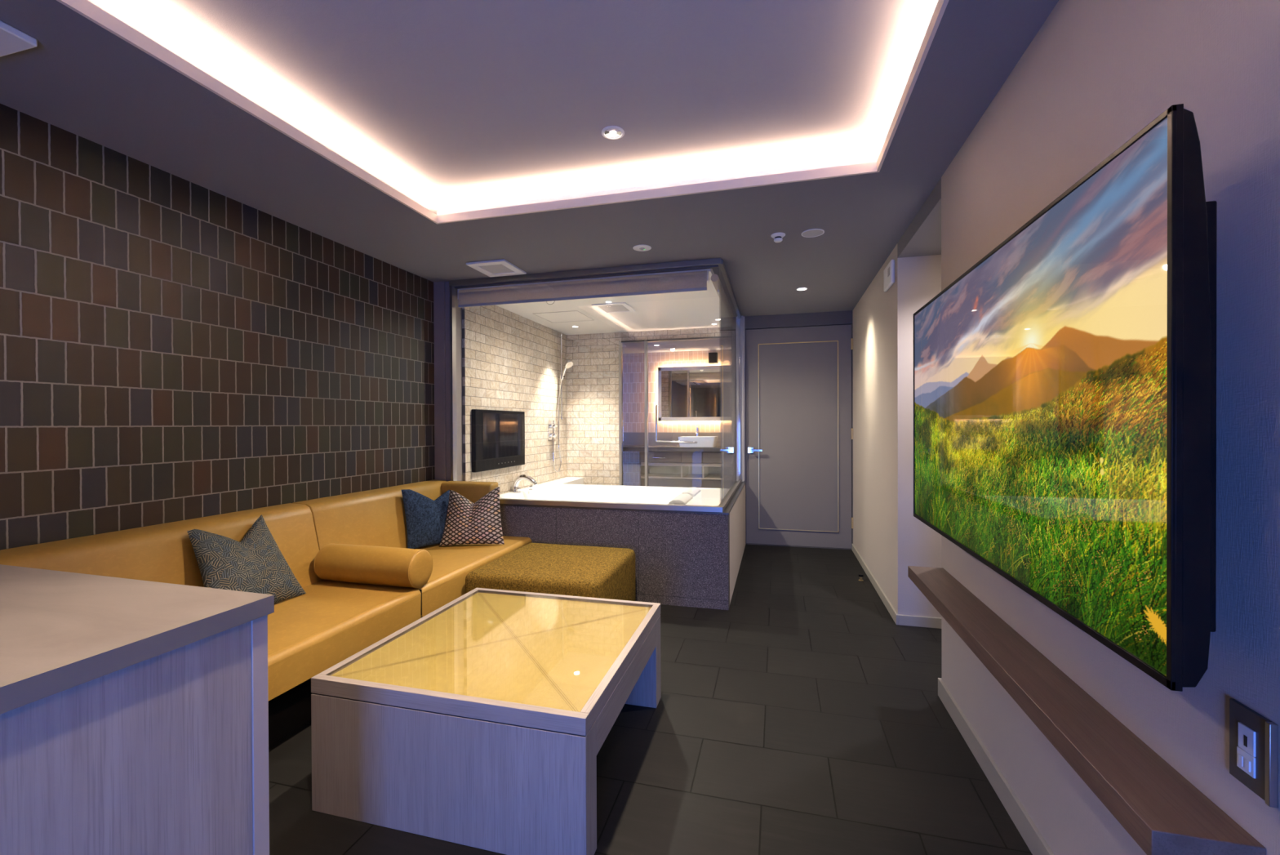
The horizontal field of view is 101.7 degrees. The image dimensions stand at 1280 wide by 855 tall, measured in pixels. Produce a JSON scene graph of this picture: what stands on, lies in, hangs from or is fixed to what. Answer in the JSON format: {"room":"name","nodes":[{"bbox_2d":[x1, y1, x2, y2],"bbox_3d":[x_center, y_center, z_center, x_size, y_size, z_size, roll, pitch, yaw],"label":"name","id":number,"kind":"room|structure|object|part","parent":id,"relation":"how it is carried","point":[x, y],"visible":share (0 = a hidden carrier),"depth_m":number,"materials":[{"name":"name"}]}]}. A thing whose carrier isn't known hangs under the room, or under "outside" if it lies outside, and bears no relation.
{"room":"hotel suite lounge","nodes":[
{"label":"hotel suite lounge","id":0,"kind":"room"},
{"bbox_2d":[0,103,435,549],"bbox_3d":[-2.213,0.064,1.560,0.100,2.272,4.891,0,0,15],"label":"wall","id":1,"kind":"structure","parent":0,"point":[173,348],"depth_m":2.23,"materials":[{"name":"brown tile"}]},
{"bbox_2d":[433,281,567,494],"bbox_3d":[-1.179,0.006,4.989,0.160,2.340,2.271,0,0,15],"label":"wall","id":2,"kind":"structure","parent":0,"point":[511,361],"depth_m":4.52,"materials":[{"name":"beige tile"}]},
{"bbox_2d":[471,408,524,472],"bbox_3d":[-1.204,0.102,4.502,0.040,0.498,0.830,0,0,15],"label":"television","id":3,"kind":"object","parent":2,"relation":"attached to","point":[498,437],"visible":1,"depth_m":4.40,"materials":[{"name":"black plastic"}]},
{"bbox_2d":[547,419,557,439],"bbox_3d":[-0.917,0.027,5.555,0.058,0.210,0.173,0,0,15],"label":"shower valve","id":4,"kind":"object","parent":2,"relation":"attached to","point":[552,425],"visible":1,"depth_m":5.52,"materials":[{"name":"silver metal"}]},
{"bbox_3d":[-0.912,0.082,5.559,0.050,0.048,0.094,0,0,15],"label":"knob","id":5,"kind":"part","parent":4,"relation":"part of","materials":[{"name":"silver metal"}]},
{"bbox_3d":[-0.912,-0.015,5.558,0.050,0.048,0.094,0,0,15],"label":"knob","id":6,"kind":"part","parent":4,"relation":"part of","materials":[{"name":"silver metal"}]},
{"bbox_2d":[552,333,573,471],"bbox_3d":[-0.828,-0.270,5.607,0.207,1.499,0.180,0,0,15],"label":"shower","id":7,"kind":"object","parent":2,"relation":"attached to","point":[568,363],"visible":1,"depth_m":5.66,"materials":[{"name":"silver metal"}]},
{"bbox_3d":[-0.879,-0.555,5.693,0.064,0.928,0.019,0,0,15],"label":"riser rail","id":8,"kind":"part","parent":7,"relation":"part of","materials":[{"name":"silver metal"}]},
{"bbox_2d":[457,268,709,307],"bbox_3d":[-0.454,-0.963,3.717,1.886,0.164,0.073,0,0,15],"label":"roller blind","id":9,"kind":"object","parent":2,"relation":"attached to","point":[696,281],"visible":1,"depth_m":3.66,"materials":[{"name":"beige fabric"}]},
{"bbox_2d":[0,0,1058,316],"bbox_3d":[-0.422,-1.181,2.068,3.311,0.198,7.000,0,0,15],"label":"ceiling","id":10,"kind":"structure","parent":0,"point":[450,104],"depth_m":1.96,"materials":[{"name":"paint"}]},
{"bbox_2d":[0,20,37,57],"bbox_3d":[-2.013,-1.058,1.054,0.475,0.024,0.928,0,0,15],"label":"air conditioner","id":11,"kind":"object","parent":10,"relation":"attached to","point":[12,40],"visible":1,"depth_m":1.42,"materials":[{"name":"white plastic"}]},
{"bbox_2d":[87,0,426,208],"bbox_3d":[-1.414,-1.136,1.805,0.014,0.082,2.047,0,0,15],"label":"led strip","id":12,"kind":"object","parent":10,"relation":"attached to","point":[91,1],"visible":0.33,"depth_m":1.80,"materials":[{"name":"white plastic"}]},
{"bbox_2d":[466,258,526,276],"bbox_3d":[-0.974,-1.081,3.550,0.285,0.014,0.305,0,0,15],"label":"ceiling vent","id":13,"kind":"object","parent":10,"relation":"in","point":[496,268],"visible":1,"depth_m":3.53,"materials":[{"name":"white plastic"}]},
{"bbox_2d":[479,264,514,273],"bbox_3d":[-0.974,-1.085,3.550,0.175,0.008,0.195,0,0,15],"label":"grille","id":14,"kind":"object","parent":13,"relation":"attached to","point":[488,268],"depth_m":3.56,"materials":[{"name":"grey"}]},
{"bbox_2d":[56,0,949,224],"bbox_3d":[-0.291,-1.099,1.510,2.173,0.041,2.047,0,0,15],"label":"light","id":15,"kind":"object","parent":10,"relation":"attached to","point":[85,8],"depth_m":2.11,"materials":[{"name":"beige paint"}]},
{"bbox_2d":[601,125,624,139],"bbox_3d":[-0.113,-1.229,2.177,0.096,0.006,0.096,0,0,15],"label":"recessed light","id":16,"kind":"object","parent":10,"relation":"in","point":[611,131],"visible":1,"depth_m":2.18,"materials":[{"name":"white plastic"}]},
{"bbox_2d":[632,244,651,251],"bbox_3d":[0.013,-1.085,3.164,0.112,0.012,0.112,0,0,15],"label":"recessed light","id":17,"kind":"object","parent":10,"relation":"in","point":[637,247],"visible":1,"depth_m":3.15,"materials":[{"name":"white plastic"}]},
{"bbox_2d":[436,155,878,215],"bbox_3d":[-0.011,-1.146,2.572,2.273,0.082,0.014,0,0,15],"label":"led strip","id":18,"kind":"object","parent":10,"relation":"attached to","point":[871,159],"visible":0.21,"depth_m":2.52,"materials":[{"name":"white plastic"}]},
{"bbox_2d":[770,232,785,242],"bbox_3d":[0.784,-1.073,2.959,0.080,0.038,0.080,0,0,15],"label":"smoke detector","id":19,"kind":"object","parent":10,"relation":"attached to","point":[778,237],"visible":1,"depth_m":2.94,"materials":[{"name":"white plastic"}]},
{"bbox_2d":[795,287,807,290],"bbox_3d":[1.286,-1.101,4.141,0.086,0.008,0.086,0,0,15],"label":"recessed light","id":20,"kind":"object","parent":10,"relation":"in","point":[799,288],"visible":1,"depth_m":4.13,"materials":[{"name":"white plastic"}]},
{"bbox_2d":[800,228,824,237],"bbox_3d":[0.970,-1.090,2.927,0.124,0.005,0.124,0,0,15],"label":"ceiling speaker","id":21,"kind":"object","parent":10,"relation":"attached to","point":[811,233],"visible":1,"depth_m":2.92,"materials":[{"name":"white plastic"}]},
{"bbox_2d":[802,230,823,236],"bbox_3d":[0.970,-1.090,2.927,0.114,0.001,0.114,0,0,15],"label":"grille","id":22,"kind":"object","parent":21,"relation":"attached to","point":[811,233],"depth_m":2.92,"materials":[{"name":"white plastic"}]},
{"bbox_2d":[544,476,583,484],"bbox_3d":[-0.819,0.871,5.638,0.202,0.600,0.643,0,0,15],"label":"ledge","id":23,"kind":"object","parent":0,"point":[568,480],"visible":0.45,"depth_m":5.67,"materials":[{"name":"white stone"}]},
{"bbox_2d":[459,268,719,353],"bbox_3d":[-0.084,-1.106,5.449,2.530,0.170,3.489,0,0,15],"label":"ceiling","id":24,"kind":"structure","parent":0,"point":[699,308],"depth_m":4.85,"materials":[{"name":"white paint"}]},
{"bbox_2d":[533,310,593,322],"bbox_3d":[-0.720,-1.050,4.957,0.440,0.003,0.445,0,0,15],"label":"access hatch","id":25,"kind":"object","parent":24,"relation":"attached to","point":[564,316],"visible":1,"depth_m":4.93,"materials":[{"name":"white"}]},
{"bbox_2d":[591,302,635,313],"bbox_3d":[-0.227,-1.045,4.571,0.300,0.012,0.340,0,0,15],"label":"ceiling vent","id":26,"kind":"object","parent":24,"relation":"in","point":[621,307],"visible":1,"depth_m":4.55,"materials":[{"name":"white plastic"}]},
{"bbox_2d":[598,304,629,311],"bbox_3d":[-0.227,-1.048,4.571,0.220,0.007,0.260,0,0,15],"label":"grille","id":27,"kind":"object","parent":26,"relation":"attached to","point":[611,308],"depth_m":4.57,"materials":[{"name":"grey plastic"}]},
{"bbox_2d":[499,505,729,609],"bbox_3d":[-0.472,0.872,3.688,2.180,0.618,0.100,0,0,15],"label":"wall","id":28,"kind":"structure","parent":0,"point":[686,555],"depth_m":3.48,"materials":[{"name":"stone"}]},
{"bbox_2d":[499,480,746,514],"bbox_3d":[-0.168,0.551,4.539,2.032,0.010,1.913,0,0,15],"label":"trim","id":29,"kind":"structure","parent":28,"relation":"on","point":[727,509],"depth_m":3.60,"materials":[{"name":"grey metal"}]},
{"bbox_2d":[448,257,741,512],"bbox_3d":[-0.204,-0.275,4.522,2.015,1.644,1.864,0,0,15],"label":"glass enclosure","id":30,"kind":"object","parent":29,"relation":"on","point":[730,316],"visible":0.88,"depth_m":3.75,"materials":[{"name":"silver metal"}]},
{"bbox_3d":[-1.397,-0.249,3.900,0.020,1.608,0.046,0,0,15],"label":"post","id":31,"kind":"part","parent":30,"relation":"part of","materials":[{"name":"silver metal"}]},
{"bbox_3d":[-0.444,-1.068,3.666,1.980,0.046,0.027,0,0,15],"label":"header rail","id":32,"kind":"part","parent":30,"relation":"part of","materials":[{"name":"grey metal"}]},
{"bbox_3d":[-0.208,-1.079,4.515,2.015,0.036,1.859,0,0,15],"label":"header rail","id":33,"kind":"part","parent":30,"relation":"part of","materials":[{"name":"silver metal"}]},
{"bbox_3d":[-0.422,0.536,3.649,1.993,0.034,0.046,0,0,15],"label":"sill rail","id":34,"kind":"part","parent":30,"relation":"part of","materials":[{"name":"silver metal"}]},
{"bbox_3d":[0.755,-0.277,4.274,0.008,1.588,1.825,0,0,15],"label":"glass pane","id":35,"kind":"part","parent":30,"relation":"part of","materials":[{"name":"clear glass"}]},
{"bbox_3d":[0.763,0.531,4.296,0.030,0.027,1.809,0,0,15],"label":"sill rail","id":36,"kind":"part","parent":30,"relation":"part of","materials":[{"name":"silver metal"}]},
{"bbox_3d":[0.975,-0.283,5.165,0.038,1.588,0.020,0,0,15],"label":"post","id":37,"kind":"part","parent":30,"relation":"part of","materials":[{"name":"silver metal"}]},
{"bbox_2d":[555,526,724,600],"bbox_3d":[-0.484,0.844,3.640,2.181,0.562,0.002,0,0,15],"label":"trim","id":38,"kind":"structure","parent":28,"relation":"attached to","point":[556,526],"depth_m":3.51,"materials":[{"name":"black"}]},
{"bbox_2d":[566,327,719,485],"bbox_3d":[0.050,-0.004,5.788,2.130,2.340,0.100,0,0,15],"label":"wall","id":39,"kind":"structure","parent":0,"point":[593,378],"depth_m":5.88,"materials":[{"name":"beige stone"}]},
{"bbox_2d":[268,542,1032,854],"bbox_3d":[0.349,1.233,2.760,4.437,0.100,8.700,0,0,15],"label":"floor","id":40,"kind":"structure","parent":0,"point":[797,717],"depth_m":1.92,"materials":[{"name":"grey tile"}]},
{"bbox_2d":[0,564,274,854],"bbox_3d":[-1.567,0.767,0.790,1.532,0.870,0.920,0,0,15],"label":"cabinet","id":41,"kind":"object","parent":40,"relation":"on","point":[134,713],"depth_m":0.84,"materials":[{"name":"grey wood"}]},
{"bbox_2d":[0,564,274,713],"bbox_3d":[-1.568,0.349,0.787,1.532,0.034,0.920,0,0,15],"label":"countertop","id":42,"kind":"structure","parent":41,"relation":"on","point":[60,631],"depth_m":0.89,"materials":[{"name":"beige stone"}]},
{"bbox_2d":[0,479,531,746],"bbox_3d":[-1.478,0.794,2.574,0.798,0.794,2.556,0,0,15],"label":"sofa","id":43,"kind":"object","parent":40,"relation":"on","point":[315,630],"visible":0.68,"depth_m":2.29,"materials":[{"name":"yellow"}]},
{"bbox_3d":[-1.912,0.607,2.070,0.216,0.409,1.361,0,0,15],"label":"backrest","id":44,"kind":"part","parent":43,"relation":"part of","materials":[{"name":"yellow leather"}]},
{"bbox_2d":[186,514,306,602],"bbox_3d":[-1.713,0.598,2.280,0.192,0.382,0.441,0,0,15],"label":"cushion","id":45,"kind":"object","parent":43,"relation":"on","point":[256,563],"visible":0.79,"depth_m":2.23,"materials":[{"name":"grey fabric"}]},
{"bbox_2d":[267,579,421,700],"bbox_3d":[-1.588,0.865,1.987,0.712,0.144,1.360,0,0,15],"label":"seat cushion","id":46,"kind":"object","parent":43,"relation":"on","point":[315,630],"depth_m":2.18,"materials":[{"name":"yellow leather"}]},
{"bbox_3d":[-1.587,0.598,3.307,0.216,0.409,1.188,0,0,15],"label":"backrest","id":47,"kind":"part","parent":43,"relation":"part of","materials":[{"name":"yellow leather"}]},
{"bbox_2d":[313,542,432,587],"bbox_3d":[-1.347,0.695,2.636,0.572,0.186,0.186,0,0,15],"label":"bolster","id":48,"kind":"object","parent":43,"relation":"on","point":[355,563],"visible":1,"depth_m":2.56,"materials":[{"name":"yellow leather"}]},
{"bbox_2d":[401,488,449,548],"bbox_3d":[-1.388,0.585,3.464,0.155,0.378,0.380,0,0,36],"label":"cushion","id":49,"kind":"object","parent":43,"relation":"on","point":[425,517],"visible":0.84,"depth_m":3.37,"materials":[{"name":"blue fabric"}]},
{"bbox_2d":[324,535,531,616],"bbox_3d":[-1.263,0.857,3.222,0.712,0.144,1.185,0,0,15],"label":"seat cushion","id":50,"kind":"object","parent":43,"relation":"on","point":[451,564],"depth_m":2.99,"materials":[{"name":"yellow leather"}]},
{"bbox_3d":[-1.230,0.597,3.761,0.407,0.402,0.131,0,0,15],"label":"backrest","id":51,"kind":"part","parent":43,"relation":"part of","materials":[{"name":"yellow leather"}]},
{"bbox_2d":[440,486,504,545],"bbox_3d":[-1.107,0.593,3.496,0.409,0.367,0.176,0,0,-1],"label":"cushion","id":52,"kind":"object","parent":43,"relation":"on","point":[467,522],"visible":1,"depth_m":3.46,"materials":[{"name":"multicoloured fabric"}]},
{"bbox_2d":[311,587,661,854],"bbox_3d":[-0.467,0.983,1.958,0.911,0.415,0.927,0,0,15],"label":"coffee table","id":53,"kind":"object","parent":40,"relation":"on","point":[483,721],"visible":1,"depth_m":1.57,"materials":[{"name":"grey wood"}]},
{"bbox_3d":[-0.895,0.800,2.070,0.027,0.047,0.873,0,0,15],"label":"frame","id":54,"kind":"part","parent":53,"relation":"part of","materials":[{"name":"grey wood"}]},
{"bbox_3d":[-0.582,0.802,1.522,0.911,0.047,0.027,0,0,15],"label":"frame","id":55,"kind":"part","parent":53,"relation":"part of","materials":[{"name":"grey wood"}]},
{"bbox_3d":[-0.574,1.011,1.551,0.911,0.364,0.085,0,0,15],"label":"leg panel","id":56,"kind":"part","parent":53,"relation":"part of","materials":[{"name":"grey wood"}]},
{"bbox_3d":[-0.353,0.796,2.393,0.911,0.047,0.027,0,0,15],"label":"frame","id":57,"kind":"part","parent":53,"relation":"part of","materials":[{"name":"grey wood"}]},
{"bbox_3d":[-0.040,0.798,1.845,0.027,0.047,0.873,0,0,15],"label":"frame","id":58,"kind":"part","parent":53,"relation":"part of","materials":[{"name":"grey wood"}]},
{"bbox_3d":[-0.042,0.876,1.843,0.030,0.102,0.752,0,0,15],"label":"rail","id":59,"kind":"part","parent":53,"relation":"part of","materials":[{"name":"grey wood"}]},
{"bbox_3d":[-0.360,1.006,2.363,0.911,0.364,0.090,0,0,15],"label":"leg panel","id":60,"kind":"part","parent":53,"relation":"part of","materials":[{"name":"grey wood"}]},
{"bbox_2d":[465,542,635,600],"bbox_3d":[-0.495,0.987,3.131,0.772,0.394,0.794,0,0,15],"label":"ottoman","id":61,"kind":"object","parent":40,"relation":"on","point":[583,571],"visible":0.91,"depth_m":2.94,"materials":[{"name":"yellow"}]},
{"bbox_2d":[499,483,719,506],"bbox_3d":[-0.251,0.849,4.422,1.911,0.614,1.420,0,0,15],"label":"bathtub","id":62,"kind":"object","parent":40,"relation":"on","point":[695,495],"visible":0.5,"depth_m":4.95,"materials":[{"name":"white ceramic"}]},
{"bbox_2d":[511,474,537,492],"bbox_3d":[-1.035,0.499,4.682,0.205,0.154,0.182,0,0,-25],"label":"faucet","id":63,"kind":"object","parent":62,"relation":"on","point":[515,486],"visible":1,"depth_m":4.67,"materials":[{"name":"silver metal"}]},
{"bbox_3d":[-1.001,0.552,4.776,0.040,0.048,0.040,0,0,15],"label":"knob","id":64,"kind":"part","parent":63,"relation":"part of","materials":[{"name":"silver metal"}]},
{"bbox_2d":[618,336,719,485],"bbox_3d":[0.414,0.105,5.599,1.330,2.122,0.081,0,0,15],"label":"screen","id":65,"kind":"object","parent":40,"relation":"on","point":[646,341],"visible":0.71,"depth_m":5.70,"materials":[{"name":"silver metal"}]},
{"bbox_3d":[-0.211,0.109,5.780,0.030,2.118,0.050,0,0,15],"label":"post","id":66,"kind":"part","parent":65,"relation":"part of","materials":[{"name":"silver metal"}]},
{"bbox_3d":[0.071,0.108,5.706,0.028,2.118,0.050,0,0,15],"label":"post","id":67,"kind":"part","parent":65,"relation":"part of","materials":[{"name":"silver metal"}]},
{"bbox_3d":[0.428,-0.947,5.604,1.300,0.018,0.050,0,0,15],"label":"rail","id":68,"kind":"part","parent":65,"relation":"part of","materials":[{"name":"grey metal"}]},
{"bbox_2d":[640,451,719,488],"bbox_3d":[0.710,0.731,6.780,1.358,0.855,0.536,0,0,15],"label":"vanity cabinet","id":69,"kind":"object","parent":40,"relation":"on","point":[665,468],"visible":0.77,"depth_m":6.65,"materials":[{"name":"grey wood"}]},
{"bbox_3d":[0.271,0.379,6.663,0.530,0.140,0.020,0,0,15],"label":"drawer","id":70,"kind":"part","parent":69,"relation":"part of","materials":[{"name":"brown wood"}]},
{"bbox_2d":[622,444,719,451],"bbox_3d":[0.209,0.276,6.668,2.268,0.055,1.000,0,0,15],"label":"countertop","id":71,"kind":"structure","parent":69,"relation":"on","point":[625,447],"depth_m":6.61,"materials":[{"name":"grey stone"}]},
{"bbox_2d":[695,426,698,435],"bbox_3d":[0.758,0.118,6.927,0.035,0.253,0.144,0,0,15],"label":"faucet","id":72,"kind":"object","parent":71,"relation":"on","point":[697,428],"visible":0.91,"depth_m":6.96,"materials":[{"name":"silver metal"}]},
{"bbox_2d":[678,435,717,447],"bbox_3d":[0.756,0.182,6.761,0.470,0.128,0.370,0,0,15],"label":"vessel basin","id":73,"kind":"object","parent":71,"relation":"on","point":[702,441],"visible":0.89,"depth_m":6.59,"materials":[{"name":"white ceramic"}]},
{"bbox_2d":[640,472,719,479],"bbox_3d":[0.709,0.638,6.777,1.318,0.020,0.460,0,0,15],"label":"shelf","id":74,"kind":"object","parent":69,"relation":"attached to","point":[651,476],"depth_m":6.70,"materials":[{"name":"beige wood"}]},
{"bbox_2d":[640,462,719,466],"bbox_3d":[0.708,0.468,6.776,1.318,0.036,0.460,0,0,15],"label":"shelf","id":75,"kind":"object","parent":69,"relation":"attached to","point":[642,464],"depth_m":6.58,"materials":[{"name":"beige wood"}]},
{"bbox_3d":[0.657,0.378,6.561,0.261,0.140,0.020,0,0,15],"label":"drawer","id":76,"kind":"part","parent":69,"relation":"part of","materials":[{"name":"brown wood"}]},
{"bbox_3d":[1.037,0.377,6.462,0.517,0.140,0.020,0,0,15],"label":"drawer","id":77,"kind":"part","parent":69,"relation":"part of","materials":[{"name":"brown wood"}]},
{"bbox_2d":[857,573,863,581],"bbox_3d":[1.691,1.147,3.989,0.038,0.047,0.038,0,0,15],"label":"door stop","id":78,"kind":"object","parent":40,"relation":"on","point":[860,575],"visible":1,"depth_m":3.98,"materials":[{"name":"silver metal"}]},
{"bbox_2d":[622,350,719,485],"bbox_3d":[0.426,-0.013,7.178,2.430,2.340,0.100,0,0,15],"label":"wall","id":79,"kind":"structure","parent":0,"point":[633,393],"depth_m":7.22,"materials":[{"name":"pink tile"}]},
{"bbox_2d":[622,432,719,445],"bbox_3d":[0.334,0.156,7.146,2.268,0.178,0.012,0,0,15],"label":"trim","id":80,"kind":"structure","parent":79,"relation":"attached to","point":[629,438],"depth_m":7.16,"materials":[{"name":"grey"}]},
{"bbox_2d":[657,365,719,421],"bbox_3d":[0.803,-0.454,6.985,1.140,0.729,0.075,0,0,15],"label":"backlit mirror","id":81,"kind":"object","parent":79,"relation":"attached to","point":[684,393],"visible":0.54,"depth_m":6.99,"materials":[{"name":"silver mirror"}]},
{"bbox_2d":[708,351,718,364],"bbox_3d":[0.973,-0.919,6.914,0.112,0.140,0.120,0,0,15],"label":"wall speaker","id":82,"kind":"object","parent":79,"relation":"attached to","point":[713,357],"visible":1,"depth_m":6.86,"materials":[{"name":"black plastic"}]},
{"bbox_2d":[717,315,745,603],"bbox_3d":[0.979,-0.004,5.167,0.123,2.340,3.509,0,0,15],"label":"wall","id":83,"kind":"structure","parent":0,"point":[737,513],"depth_m":4.63,"materials":[{"name":"grey paint"}]},
{"bbox_2d":[711,274,719,296],"bbox_3d":[0.720,-0.977,4.328,0.056,0.123,1.690,0,0,15],"label":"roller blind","id":84,"kind":"object","parent":83,"relation":"attached to","point":[714,277],"visible":0.4,"depth_m":3.52,"materials":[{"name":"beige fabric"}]},
{"bbox_2d":[744,310,853,549],"bbox_3d":[1.548,0.028,5.125,1.005,2.272,0.100,0,0,15],"label":"door frame","id":85,"kind":"structure","parent":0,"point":[836,317],"depth_m":5.05,"materials":[{"name":"grey paint"}]},
{"bbox_2d":[745,324,853,548],"bbox_3d":[1.539,0.089,5.073,0.998,2.134,0.106,0,0,15],"label":"door","id":86,"kind":"structure","parent":85,"relation":"attached to","point":[799,432],"depth_m":5.08,"materials":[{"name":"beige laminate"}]},
{"bbox_3d":[1.138,0.226,5.158,0.141,0.057,0.064,0,0,15],"label":"handle","id":87,"kind":"part","parent":86,"relation":"part of","materials":[{"name":"silver metal"}]},
{"bbox_2d":[897,177,941,257],"bbox_3d":[1.943,-1.060,2.551,1.075,0.106,0.856,0,0,15],"label":"ceiling","id":88,"kind":"structure","parent":0,"point":[922,237],"depth_m":2.73,"materials":[{"name":"grey paint"}]},
{"bbox_2d":[852,0,1279,854],"bbox_3d":[1.688,0.048,1.572,1.075,2.272,6.900,0,0,15],"label":"wall","id":89,"kind":"structure","parent":0,"point":[1095,73],"depth_m":1.11,"materials":[{"name":"white paint"}]},
{"bbox_2d":[883,259,894,292],"bbox_3d":[1.569,-0.953,3.285,0.024,0.145,0.235,0,0,15],"label":"air vent","id":90,"kind":"object","parent":89,"relation":"attached to","point":[889,272],"visible":1,"depth_m":3.24,"materials":[{"name":"white plastic"}]},
{"bbox_2d":[851,543,941,628],"bbox_3d":[2.286,1.138,3.896,1.067,0.060,1.913,0,0,15],"label":"baseboard","id":91,"kind":"structure","parent":89,"relation":"attached to","point":[902,620],"depth_m":3.11,"materials":[{"name":"beige"}]},
{"bbox_2d":[937,677,1054,854],"bbox_3d":[1.315,1.154,0.206,1.067,0.078,4.053,0,0,15],"label":"baseboard","id":92,"kind":"structure","parent":89,"relation":"attached to","point":[1032,836],"depth_m":1.68,"materials":[{"name":"beige wood"}]},
{"bbox_2d":[913,103,1217,691],"bbox_3d":[1.024,-0.047,1.446,0.144,0.844,1.475,0,0,15],"label":"television","id":93,"kind":"object","parent":89,"relation":"attached to","point":[1064,383],"visible":1,"depth_m":0.93,"materials":[{"name":"black plastic"}]},
{"bbox_3d":[0.829,-0.015,0.768,0.017,0.625,0.028,0,0,15],"label":"bracket arm","id":94,"kind":"part","parent":93,"relation":"part of","materials":[{"name":"black plastic"}]},
{"bbox_2d":[907,565,1266,854],"bbox_3d":[1.052,0.638,1.532,0.139,0.048,1.546,0,0,15],"label":"wall shelf","id":95,"kind":"object","parent":89,"relation":"attached to","point":[1163,811],"visible":1,"depth_m":1.02,"materials":[{"name":"brown wood"}]},
{"bbox_2d":[1229,697,1278,807],"bbox_3d":[0.921,0.487,0.787,0.010,0.120,0.076,0,0,15],"label":"wall outlet","id":96,"kind":"object","parent":89,"relation":"attached to","point":[1253,737],"visible":1,"depth_m":0.78,"materials":[{"name":"grey plastic"}]},
{"bbox_2d":[1236,746,1255,777],"bbox_3d":[0.921,0.508,0.792,0.004,0.031,0.030,0,0,15],"label":"socket","id":97,"kind":"object","parent":96,"relation":"attached to","point":[1246,755],"depth_m":0.79,"materials":[{"name":"white plastic"}]},
{"bbox_2d":[1238,721,1255,756],"bbox_3d":[0.921,0.473,0.791,0.004,0.038,0.028,0,0,15],"label":"socket","id":98,"kind":"object","parent":96,"relation":"attached to","point":[1246,730],"depth_m":0.79,"materials":[{"name":"white plastic"}]}
]}

